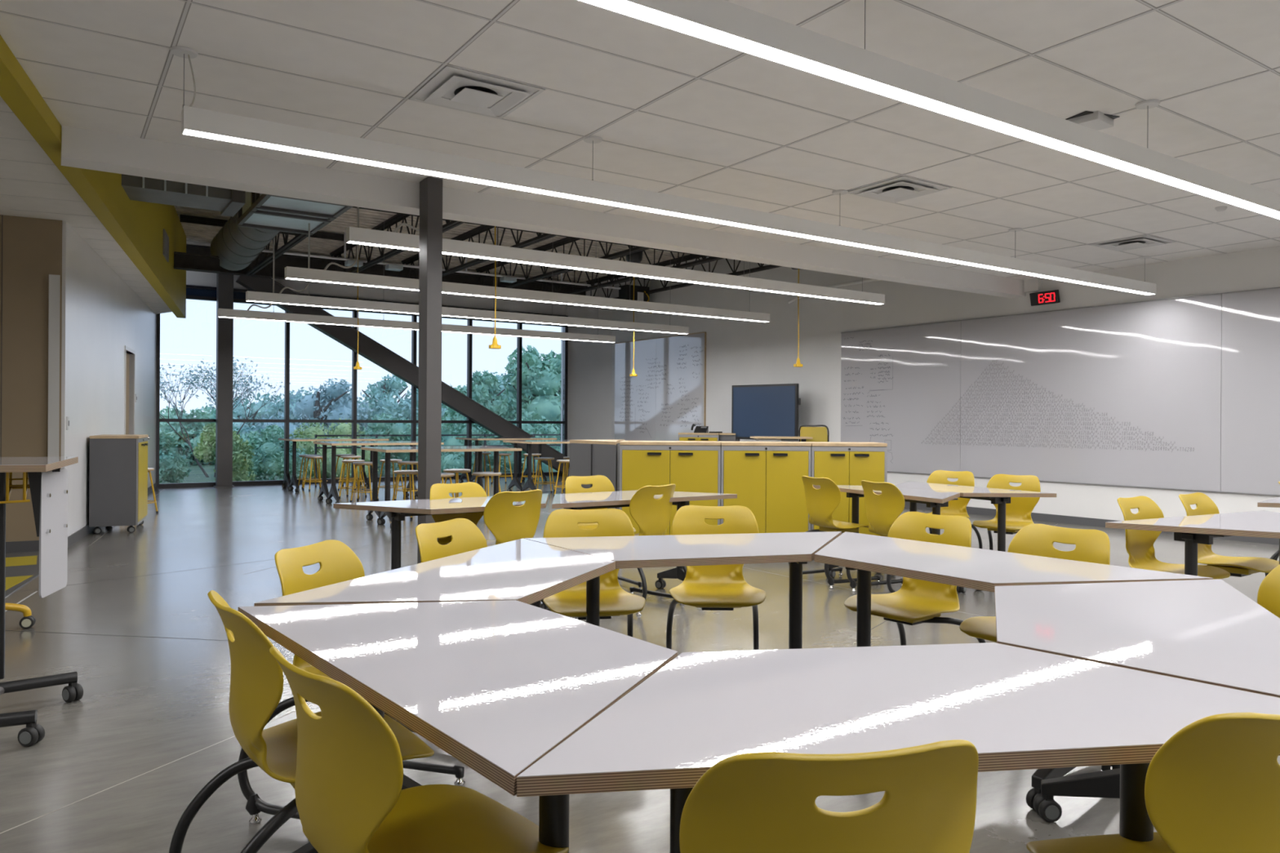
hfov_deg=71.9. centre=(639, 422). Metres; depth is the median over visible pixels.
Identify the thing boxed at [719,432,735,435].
countertop
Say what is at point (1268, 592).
shell chair
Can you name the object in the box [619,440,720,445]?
countertop
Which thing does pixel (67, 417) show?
wall switch
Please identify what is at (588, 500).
table
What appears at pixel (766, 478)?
storage cabinet
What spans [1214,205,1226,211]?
sprinkler
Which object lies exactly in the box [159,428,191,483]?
bush
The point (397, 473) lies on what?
stool
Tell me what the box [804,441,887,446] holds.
countertop
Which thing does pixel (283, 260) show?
girder
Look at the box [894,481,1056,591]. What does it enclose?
table
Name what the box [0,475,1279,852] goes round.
floor
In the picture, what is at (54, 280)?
trim
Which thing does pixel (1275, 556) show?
shell chair
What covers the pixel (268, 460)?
bush
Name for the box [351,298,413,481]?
window
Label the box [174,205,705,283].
deck
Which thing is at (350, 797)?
shell chair
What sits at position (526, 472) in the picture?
table
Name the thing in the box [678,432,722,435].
countertop
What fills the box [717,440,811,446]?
countertop
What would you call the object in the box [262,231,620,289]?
conduit
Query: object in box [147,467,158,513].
stool
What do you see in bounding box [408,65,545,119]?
ceiling vent
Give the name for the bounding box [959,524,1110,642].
shell chair
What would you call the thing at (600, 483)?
shell chair
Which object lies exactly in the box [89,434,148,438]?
countertop
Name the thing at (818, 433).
chair
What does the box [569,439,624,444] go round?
countertop
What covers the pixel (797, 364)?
cord
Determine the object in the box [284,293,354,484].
window
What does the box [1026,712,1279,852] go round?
shell chair
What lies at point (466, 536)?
shell chair
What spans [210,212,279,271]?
spiral duct
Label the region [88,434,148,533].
storage cabinet
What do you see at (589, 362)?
wall
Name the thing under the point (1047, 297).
digital clock
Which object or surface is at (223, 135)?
diffuser
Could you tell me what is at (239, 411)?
tree
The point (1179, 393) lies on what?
whiteboard
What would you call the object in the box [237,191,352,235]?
duct
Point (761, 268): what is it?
joist
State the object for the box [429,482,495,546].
shell chair
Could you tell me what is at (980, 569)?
table
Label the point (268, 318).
diffuser
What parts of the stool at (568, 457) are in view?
leg, leg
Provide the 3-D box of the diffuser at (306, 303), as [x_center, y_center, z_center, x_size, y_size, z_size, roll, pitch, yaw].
[-2.056,-1.499,12.889,6.838,0.010,0.093,0,0,-34]
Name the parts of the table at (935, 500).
leg, leg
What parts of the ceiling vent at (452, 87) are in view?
plate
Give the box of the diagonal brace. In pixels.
[235,275,569,474]
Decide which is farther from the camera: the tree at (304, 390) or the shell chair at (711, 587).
the tree at (304, 390)
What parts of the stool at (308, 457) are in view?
leg, leg, seat, leg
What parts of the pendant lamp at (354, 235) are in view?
power cord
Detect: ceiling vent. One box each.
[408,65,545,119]
[847,175,951,203]
[1088,235,1176,251]
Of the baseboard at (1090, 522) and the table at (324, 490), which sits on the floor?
the table at (324, 490)
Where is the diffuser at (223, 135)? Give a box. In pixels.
[182,128,1153,294]
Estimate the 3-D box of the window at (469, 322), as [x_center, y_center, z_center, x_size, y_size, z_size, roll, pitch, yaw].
[-3.288,-0.634,19.776,1.213,3.740,0.120,0,0,-34]
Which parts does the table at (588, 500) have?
leg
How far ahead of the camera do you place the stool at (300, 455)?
16.32 m
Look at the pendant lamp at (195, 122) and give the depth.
5.80 m
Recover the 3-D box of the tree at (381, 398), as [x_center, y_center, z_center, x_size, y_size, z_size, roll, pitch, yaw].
[-11.972,-0.238,40.209,3.799,4.117,3.890,0,0,0]
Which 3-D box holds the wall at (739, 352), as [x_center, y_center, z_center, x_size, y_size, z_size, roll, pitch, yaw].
[5.735,-1.011,10.895,0.203,4.600,22.105,0,0,-35]
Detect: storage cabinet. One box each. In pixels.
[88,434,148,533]
[619,440,720,535]
[678,432,722,441]
[717,440,811,533]
[719,432,739,441]
[804,441,887,536]
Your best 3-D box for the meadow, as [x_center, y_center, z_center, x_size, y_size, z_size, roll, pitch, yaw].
[-28.999,1.609,70.037,150.000,0.150,111.400,0,0,-34]
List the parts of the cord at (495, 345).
cord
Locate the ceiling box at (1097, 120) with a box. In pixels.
[1066,111,1119,130]
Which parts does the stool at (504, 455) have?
leg, seat, leg, leg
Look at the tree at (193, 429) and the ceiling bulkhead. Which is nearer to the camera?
the ceiling bulkhead
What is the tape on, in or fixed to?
on the floor
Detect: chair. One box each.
[4,603,35,629]
[168,590,434,852]
[237,539,465,824]
[269,646,568,852]
[395,518,487,733]
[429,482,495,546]
[483,488,542,546]
[542,508,645,636]
[564,475,642,589]
[629,484,686,615]
[666,505,766,650]
[679,739,978,852]
[788,475,880,588]
[798,424,829,441]
[844,511,986,645]
[846,480,938,593]
[926,470,982,548]
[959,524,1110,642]
[973,474,1040,550]
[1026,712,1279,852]
[1116,495,1230,579]
[1178,492,1279,577]
[1257,564,1279,617]
[1265,481,1279,576]
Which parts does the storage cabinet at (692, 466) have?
door, handle, handle, door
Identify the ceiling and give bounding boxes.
[0,0,1279,314]
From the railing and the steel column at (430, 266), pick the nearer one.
the steel column at (430, 266)
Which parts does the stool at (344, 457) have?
leg, leg, seat, leg, leg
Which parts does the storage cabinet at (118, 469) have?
door, frame, door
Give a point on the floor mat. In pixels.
(20, 571)
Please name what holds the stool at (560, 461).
on the floor
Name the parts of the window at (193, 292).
spandrel pane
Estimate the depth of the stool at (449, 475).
10.76 m
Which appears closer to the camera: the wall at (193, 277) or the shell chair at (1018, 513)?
the shell chair at (1018, 513)
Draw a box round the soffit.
[0,35,186,318]
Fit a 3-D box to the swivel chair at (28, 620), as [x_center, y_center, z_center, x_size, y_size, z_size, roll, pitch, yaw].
[-3.896,0.982,5.036,0.559,0.499,0.559,0,0,-1]
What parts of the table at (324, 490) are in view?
leg, leg, leg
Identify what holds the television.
on the floor
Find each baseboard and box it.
[5,540,39,552]
[67,482,156,547]
[904,501,1279,545]
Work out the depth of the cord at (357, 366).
12.88 m
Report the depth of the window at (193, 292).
16.20 m
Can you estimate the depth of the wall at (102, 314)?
10.03 m
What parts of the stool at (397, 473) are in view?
leg, leg, seat, seat, leg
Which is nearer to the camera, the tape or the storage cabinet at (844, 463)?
the tape
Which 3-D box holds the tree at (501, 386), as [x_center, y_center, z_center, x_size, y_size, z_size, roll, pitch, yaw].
[-7.202,0.165,43.714,5.016,4.868,4.187,0,0,-2]
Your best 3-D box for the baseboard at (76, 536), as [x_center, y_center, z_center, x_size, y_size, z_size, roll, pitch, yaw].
[-7.167,1.163,12.272,0.012,0.100,8.260,0,0,-23]
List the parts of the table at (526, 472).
leg, leg, leg, leg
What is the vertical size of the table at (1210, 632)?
0.736 m
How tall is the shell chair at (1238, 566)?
0.837 m
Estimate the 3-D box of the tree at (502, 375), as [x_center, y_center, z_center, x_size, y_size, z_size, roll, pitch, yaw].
[-8.143,-0.133,50.181,6.612,5.929,7.358,0,0,31]
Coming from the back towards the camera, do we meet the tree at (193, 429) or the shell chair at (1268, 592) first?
the tree at (193, 429)
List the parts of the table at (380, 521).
leg, leg, leg, leg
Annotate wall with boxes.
[0,214,62,542]
[61,220,156,536]
[186,270,566,315]
[560,279,612,475]
[611,245,1279,520]
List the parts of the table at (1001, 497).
leg, leg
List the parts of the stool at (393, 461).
leg, seat, leg, leg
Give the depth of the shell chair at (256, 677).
2.02 m
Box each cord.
[353,244,362,369]
[488,226,501,349]
[626,245,642,376]
[791,267,802,367]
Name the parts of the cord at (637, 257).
cord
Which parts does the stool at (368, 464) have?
leg, leg, seat, seat, leg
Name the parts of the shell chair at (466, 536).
frame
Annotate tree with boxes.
[159,356,290,477]
[159,404,246,465]
[195,392,306,462]
[240,377,374,442]
[277,389,325,413]
[356,373,417,446]
[393,388,448,457]
[416,369,522,471]
[489,372,511,383]
[494,376,511,393]
[500,345,561,469]
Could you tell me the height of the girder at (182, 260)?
0.240 m
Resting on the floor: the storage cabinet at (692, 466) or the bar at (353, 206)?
the storage cabinet at (692, 466)
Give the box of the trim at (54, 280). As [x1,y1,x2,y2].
[48,274,60,457]
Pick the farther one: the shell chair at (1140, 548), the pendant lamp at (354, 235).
the pendant lamp at (354, 235)
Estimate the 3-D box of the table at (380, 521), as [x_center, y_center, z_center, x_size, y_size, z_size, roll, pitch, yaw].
[-2.497,0.780,11.042,1.680,0.919,1.200,0,0,-31]
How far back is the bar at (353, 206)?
14.26 m
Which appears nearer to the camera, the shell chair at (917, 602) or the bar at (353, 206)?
the shell chair at (917, 602)
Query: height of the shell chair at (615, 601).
0.837 m
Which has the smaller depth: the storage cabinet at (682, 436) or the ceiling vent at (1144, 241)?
the ceiling vent at (1144, 241)
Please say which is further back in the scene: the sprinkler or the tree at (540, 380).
the tree at (540, 380)
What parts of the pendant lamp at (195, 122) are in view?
power cord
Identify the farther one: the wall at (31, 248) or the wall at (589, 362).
the wall at (589, 362)
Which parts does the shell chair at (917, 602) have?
frame, frame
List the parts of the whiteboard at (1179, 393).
board panel, board panel, board panel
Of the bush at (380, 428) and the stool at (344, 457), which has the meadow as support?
the bush at (380, 428)
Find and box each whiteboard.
[614,332,706,440]
[840,286,1279,496]
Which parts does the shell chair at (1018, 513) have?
frame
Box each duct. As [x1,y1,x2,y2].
[121,173,245,217]
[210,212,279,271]
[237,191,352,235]
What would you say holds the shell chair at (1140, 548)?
on the floor
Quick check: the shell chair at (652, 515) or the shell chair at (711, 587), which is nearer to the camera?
the shell chair at (711, 587)
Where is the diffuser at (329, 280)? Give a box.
[285,277,766,322]
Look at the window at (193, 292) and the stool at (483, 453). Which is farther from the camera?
the stool at (483, 453)
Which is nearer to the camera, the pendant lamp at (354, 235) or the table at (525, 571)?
the table at (525, 571)
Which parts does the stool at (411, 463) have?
leg, seat, seat, leg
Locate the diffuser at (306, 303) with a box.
[247,300,683,333]
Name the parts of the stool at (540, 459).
leg, leg, seat, seat, leg, leg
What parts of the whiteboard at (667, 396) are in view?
board panel, board panel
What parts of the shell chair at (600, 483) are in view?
frame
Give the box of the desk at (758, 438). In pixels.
[750,436,813,441]
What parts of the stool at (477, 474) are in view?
leg, seat, seat, leg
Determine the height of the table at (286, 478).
0.919 m
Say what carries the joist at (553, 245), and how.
attached to the deck
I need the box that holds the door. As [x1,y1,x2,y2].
[124,345,135,434]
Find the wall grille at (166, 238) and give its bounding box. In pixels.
[162,228,168,262]
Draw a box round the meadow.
[159,455,522,483]
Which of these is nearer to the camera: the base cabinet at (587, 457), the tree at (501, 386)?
the base cabinet at (587, 457)
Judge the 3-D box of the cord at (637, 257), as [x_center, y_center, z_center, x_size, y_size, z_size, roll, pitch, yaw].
[-0.099,-1.976,14.383,0.280,2.460,0.280,0,0,-34]
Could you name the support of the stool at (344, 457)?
on the floor
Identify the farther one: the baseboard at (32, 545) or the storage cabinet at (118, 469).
the storage cabinet at (118, 469)
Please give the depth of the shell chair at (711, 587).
4.39 m
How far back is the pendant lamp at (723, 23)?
3.99 m
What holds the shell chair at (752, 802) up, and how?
on the floor
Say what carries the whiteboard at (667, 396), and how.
attached to the wall at (739, 352)
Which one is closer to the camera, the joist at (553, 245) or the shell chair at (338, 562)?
the shell chair at (338, 562)
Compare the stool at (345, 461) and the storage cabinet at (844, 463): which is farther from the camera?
the stool at (345, 461)
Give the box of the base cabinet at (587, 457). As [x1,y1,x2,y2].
[569,439,624,509]
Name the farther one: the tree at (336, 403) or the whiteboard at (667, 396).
the tree at (336, 403)
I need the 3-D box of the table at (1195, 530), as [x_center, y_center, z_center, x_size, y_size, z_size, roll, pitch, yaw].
[3.291,0.906,4.760,1.514,0.736,0.681,0,0,-28]
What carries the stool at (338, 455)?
on the floor
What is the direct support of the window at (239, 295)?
in the wall at (193, 277)
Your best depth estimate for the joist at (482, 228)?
14.79 m
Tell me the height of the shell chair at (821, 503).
0.837 m
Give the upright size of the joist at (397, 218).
0.566 m
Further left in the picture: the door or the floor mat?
the floor mat
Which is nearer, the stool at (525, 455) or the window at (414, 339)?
the stool at (525, 455)
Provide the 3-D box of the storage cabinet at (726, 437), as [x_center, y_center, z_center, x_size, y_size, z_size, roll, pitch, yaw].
[1.570,0.729,15.457,0.280,1.069,0.465,0,0,16]
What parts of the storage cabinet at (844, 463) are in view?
door, handle, handle, door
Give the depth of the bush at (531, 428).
27.44 m
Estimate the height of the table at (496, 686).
0.736 m
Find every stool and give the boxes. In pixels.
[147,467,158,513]
[297,454,321,488]
[302,455,327,491]
[335,453,357,486]
[337,455,363,490]
[338,459,367,498]
[350,462,378,502]
[377,459,404,494]
[388,470,417,519]
[394,461,417,500]
[440,472,454,497]
[443,468,471,497]
[471,452,493,482]
[472,471,501,496]
[490,453,512,484]
[520,453,543,484]
[533,457,555,493]
[553,459,569,496]
[561,456,569,490]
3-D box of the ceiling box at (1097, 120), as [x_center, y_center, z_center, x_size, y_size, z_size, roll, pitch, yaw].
[2.778,-1.854,5.474,0.276,0.050,0.276,0,0,-21]
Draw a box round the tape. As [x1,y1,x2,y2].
[4,591,38,612]
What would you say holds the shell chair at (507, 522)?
on the floor
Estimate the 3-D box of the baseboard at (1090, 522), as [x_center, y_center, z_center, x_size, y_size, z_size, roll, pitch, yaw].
[5.632,1.238,10.838,0.012,0.100,21.706,0,0,-35]
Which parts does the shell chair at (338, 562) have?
frame, frame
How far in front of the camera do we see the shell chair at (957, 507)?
7.83 m
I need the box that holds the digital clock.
[1029,289,1060,306]
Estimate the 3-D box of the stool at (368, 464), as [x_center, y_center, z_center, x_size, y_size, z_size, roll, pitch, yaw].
[-4.260,0.925,13.647,0.422,0.609,0.422,0,0,1]
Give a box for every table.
[0,456,83,746]
[238,600,677,852]
[253,538,615,790]
[278,437,389,492]
[313,440,444,503]
[333,493,548,608]
[360,445,522,528]
[455,437,556,486]
[502,440,569,491]
[516,642,1279,852]
[524,531,841,648]
[551,490,737,589]
[813,484,966,593]
[813,531,1213,809]
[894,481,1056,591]
[994,578,1279,822]
[1105,510,1279,576]
[1257,497,1279,507]
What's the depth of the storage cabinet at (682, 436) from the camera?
15.35 m
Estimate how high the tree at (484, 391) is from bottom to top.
3.986 m
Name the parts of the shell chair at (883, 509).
frame, frame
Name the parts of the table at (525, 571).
leg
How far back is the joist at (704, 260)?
16.72 m
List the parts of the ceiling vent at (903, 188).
plate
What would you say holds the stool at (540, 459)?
on the floor
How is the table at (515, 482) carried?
on the floor
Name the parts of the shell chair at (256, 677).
frame, frame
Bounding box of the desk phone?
[690,423,708,432]
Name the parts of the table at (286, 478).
leg, leg, leg, leg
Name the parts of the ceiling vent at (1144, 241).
plate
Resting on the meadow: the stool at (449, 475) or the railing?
the railing
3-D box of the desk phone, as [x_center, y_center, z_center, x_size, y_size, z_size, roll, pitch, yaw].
[1.050,0.111,15.543,0.280,0.161,0.219,0,0,16]
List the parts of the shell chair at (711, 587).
frame, frame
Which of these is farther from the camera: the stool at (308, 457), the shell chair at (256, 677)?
the stool at (308, 457)
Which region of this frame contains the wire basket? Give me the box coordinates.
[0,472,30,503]
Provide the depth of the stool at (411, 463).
13.81 m
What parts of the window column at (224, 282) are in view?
plate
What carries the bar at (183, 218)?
attached to the joist at (761, 268)
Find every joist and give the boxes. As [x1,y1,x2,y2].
[245,231,308,275]
[329,213,465,273]
[401,225,557,279]
[475,237,649,288]
[540,247,725,294]
[586,254,782,298]
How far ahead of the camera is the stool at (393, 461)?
14.58 m
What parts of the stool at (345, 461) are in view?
leg, leg, seat, seat, leg, leg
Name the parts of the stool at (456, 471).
leg, seat, seat, leg, leg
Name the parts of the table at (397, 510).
leg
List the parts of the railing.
post, rail, rail, post, post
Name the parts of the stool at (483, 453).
leg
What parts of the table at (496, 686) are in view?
leg, leg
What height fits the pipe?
0.209 m
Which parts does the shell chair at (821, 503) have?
frame, frame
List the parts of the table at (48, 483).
column leg, panel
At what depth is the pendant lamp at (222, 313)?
14.03 m
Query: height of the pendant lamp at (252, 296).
1.725 m
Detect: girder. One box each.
[173,251,220,273]
[186,244,587,306]
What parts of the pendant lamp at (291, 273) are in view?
power cord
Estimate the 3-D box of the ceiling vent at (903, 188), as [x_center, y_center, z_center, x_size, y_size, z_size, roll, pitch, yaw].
[2.090,-1.867,7.144,0.590,0.029,0.590,0,0,-34]
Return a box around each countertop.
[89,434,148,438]
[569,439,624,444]
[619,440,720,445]
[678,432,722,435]
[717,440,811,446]
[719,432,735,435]
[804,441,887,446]
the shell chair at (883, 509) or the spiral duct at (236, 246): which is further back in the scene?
the spiral duct at (236, 246)
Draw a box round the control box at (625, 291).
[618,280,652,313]
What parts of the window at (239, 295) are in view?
spandrel pane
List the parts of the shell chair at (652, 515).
frame, frame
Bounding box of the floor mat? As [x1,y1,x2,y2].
[4,555,39,597]
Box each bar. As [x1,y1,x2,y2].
[179,214,343,240]
[352,206,711,257]
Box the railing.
[314,434,560,478]
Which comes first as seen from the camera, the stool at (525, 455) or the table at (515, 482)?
the table at (515, 482)
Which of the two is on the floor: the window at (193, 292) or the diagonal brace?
the diagonal brace
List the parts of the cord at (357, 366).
cord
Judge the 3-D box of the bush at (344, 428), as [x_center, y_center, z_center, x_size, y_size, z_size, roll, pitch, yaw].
[-9.173,0.974,26.371,2.766,2.198,2.716,0,0,40]
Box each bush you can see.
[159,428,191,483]
[191,422,256,481]
[239,423,310,480]
[288,417,382,478]
[358,413,443,475]
[440,416,512,475]
[489,416,560,473]
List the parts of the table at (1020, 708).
leg, leg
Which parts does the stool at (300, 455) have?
leg, leg, leg, leg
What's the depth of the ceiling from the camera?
5.23 m
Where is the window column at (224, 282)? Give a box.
[213,273,234,487]
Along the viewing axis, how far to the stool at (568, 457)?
15.99 m
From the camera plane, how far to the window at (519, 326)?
20.47 m
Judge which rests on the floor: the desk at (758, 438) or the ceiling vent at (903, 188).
the desk at (758, 438)
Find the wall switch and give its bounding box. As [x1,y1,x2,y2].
[66,416,69,430]
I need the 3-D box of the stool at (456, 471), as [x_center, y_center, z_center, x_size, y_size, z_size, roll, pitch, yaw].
[-2.436,0.936,11.740,0.422,0.609,0.422,0,0,37]
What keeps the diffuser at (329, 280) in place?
attached to the pendant lamp at (291, 273)
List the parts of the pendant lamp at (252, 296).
power cord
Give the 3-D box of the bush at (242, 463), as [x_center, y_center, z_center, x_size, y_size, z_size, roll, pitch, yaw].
[-10.552,0.899,22.586,1.407,1.801,1.482,0,0,2]
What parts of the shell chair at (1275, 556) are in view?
frame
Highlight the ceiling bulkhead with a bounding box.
[61,125,1040,297]
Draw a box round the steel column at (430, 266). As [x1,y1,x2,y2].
[417,177,442,564]
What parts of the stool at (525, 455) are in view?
leg, leg, leg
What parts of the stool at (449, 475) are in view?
seat, seat, leg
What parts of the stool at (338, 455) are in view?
leg, seat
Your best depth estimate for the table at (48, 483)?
3.97 m
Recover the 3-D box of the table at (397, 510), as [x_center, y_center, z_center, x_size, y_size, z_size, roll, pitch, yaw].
[-1.105,0.880,5.652,1.514,0.736,0.681,0,0,-34]
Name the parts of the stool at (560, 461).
leg, leg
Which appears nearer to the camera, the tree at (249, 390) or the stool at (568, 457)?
the stool at (568, 457)
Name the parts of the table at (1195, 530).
leg, leg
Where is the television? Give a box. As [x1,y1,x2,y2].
[731,383,800,440]
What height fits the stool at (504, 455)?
0.609 m
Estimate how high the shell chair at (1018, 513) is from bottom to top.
0.837 m
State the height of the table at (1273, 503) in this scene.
0.736 m
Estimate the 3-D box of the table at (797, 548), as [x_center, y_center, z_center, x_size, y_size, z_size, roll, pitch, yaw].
[0.268,0.888,3.741,1.506,0.736,0.797,0,0,-8]
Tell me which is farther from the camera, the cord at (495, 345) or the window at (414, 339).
the window at (414, 339)
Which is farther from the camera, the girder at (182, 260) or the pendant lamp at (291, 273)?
the girder at (182, 260)
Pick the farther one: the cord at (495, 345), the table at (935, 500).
the cord at (495, 345)
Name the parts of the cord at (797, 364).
cord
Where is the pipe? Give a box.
[787,278,879,303]
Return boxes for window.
[155,284,216,488]
[232,288,285,485]
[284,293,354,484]
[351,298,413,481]
[410,303,469,479]
[466,307,519,477]
[516,311,568,476]
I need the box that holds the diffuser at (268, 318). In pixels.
[218,316,614,342]
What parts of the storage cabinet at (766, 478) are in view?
door, handle, handle, door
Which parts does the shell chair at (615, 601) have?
frame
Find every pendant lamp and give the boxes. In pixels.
[169,46,1155,295]
[217,219,615,342]
[245,222,688,334]
[284,206,769,322]
[346,222,884,304]
[576,0,1279,219]
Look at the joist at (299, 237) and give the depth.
14.15 m
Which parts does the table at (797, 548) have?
leg, leg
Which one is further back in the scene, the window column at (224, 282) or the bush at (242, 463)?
the bush at (242, 463)
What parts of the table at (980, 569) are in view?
leg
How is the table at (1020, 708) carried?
on the floor
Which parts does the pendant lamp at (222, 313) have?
power cord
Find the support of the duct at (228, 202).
attached to the soffit
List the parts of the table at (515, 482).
leg, leg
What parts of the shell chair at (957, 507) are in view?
frame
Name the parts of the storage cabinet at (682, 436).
door, frame, door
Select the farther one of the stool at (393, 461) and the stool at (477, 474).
the stool at (393, 461)
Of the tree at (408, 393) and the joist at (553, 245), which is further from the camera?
the tree at (408, 393)
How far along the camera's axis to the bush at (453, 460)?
26.91 m
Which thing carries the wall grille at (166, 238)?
attached to the soffit
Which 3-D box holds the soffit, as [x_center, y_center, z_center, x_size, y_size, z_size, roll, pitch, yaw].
[-3.515,-2.533,5.013,0.138,1.465,22.868,0,0,-23]

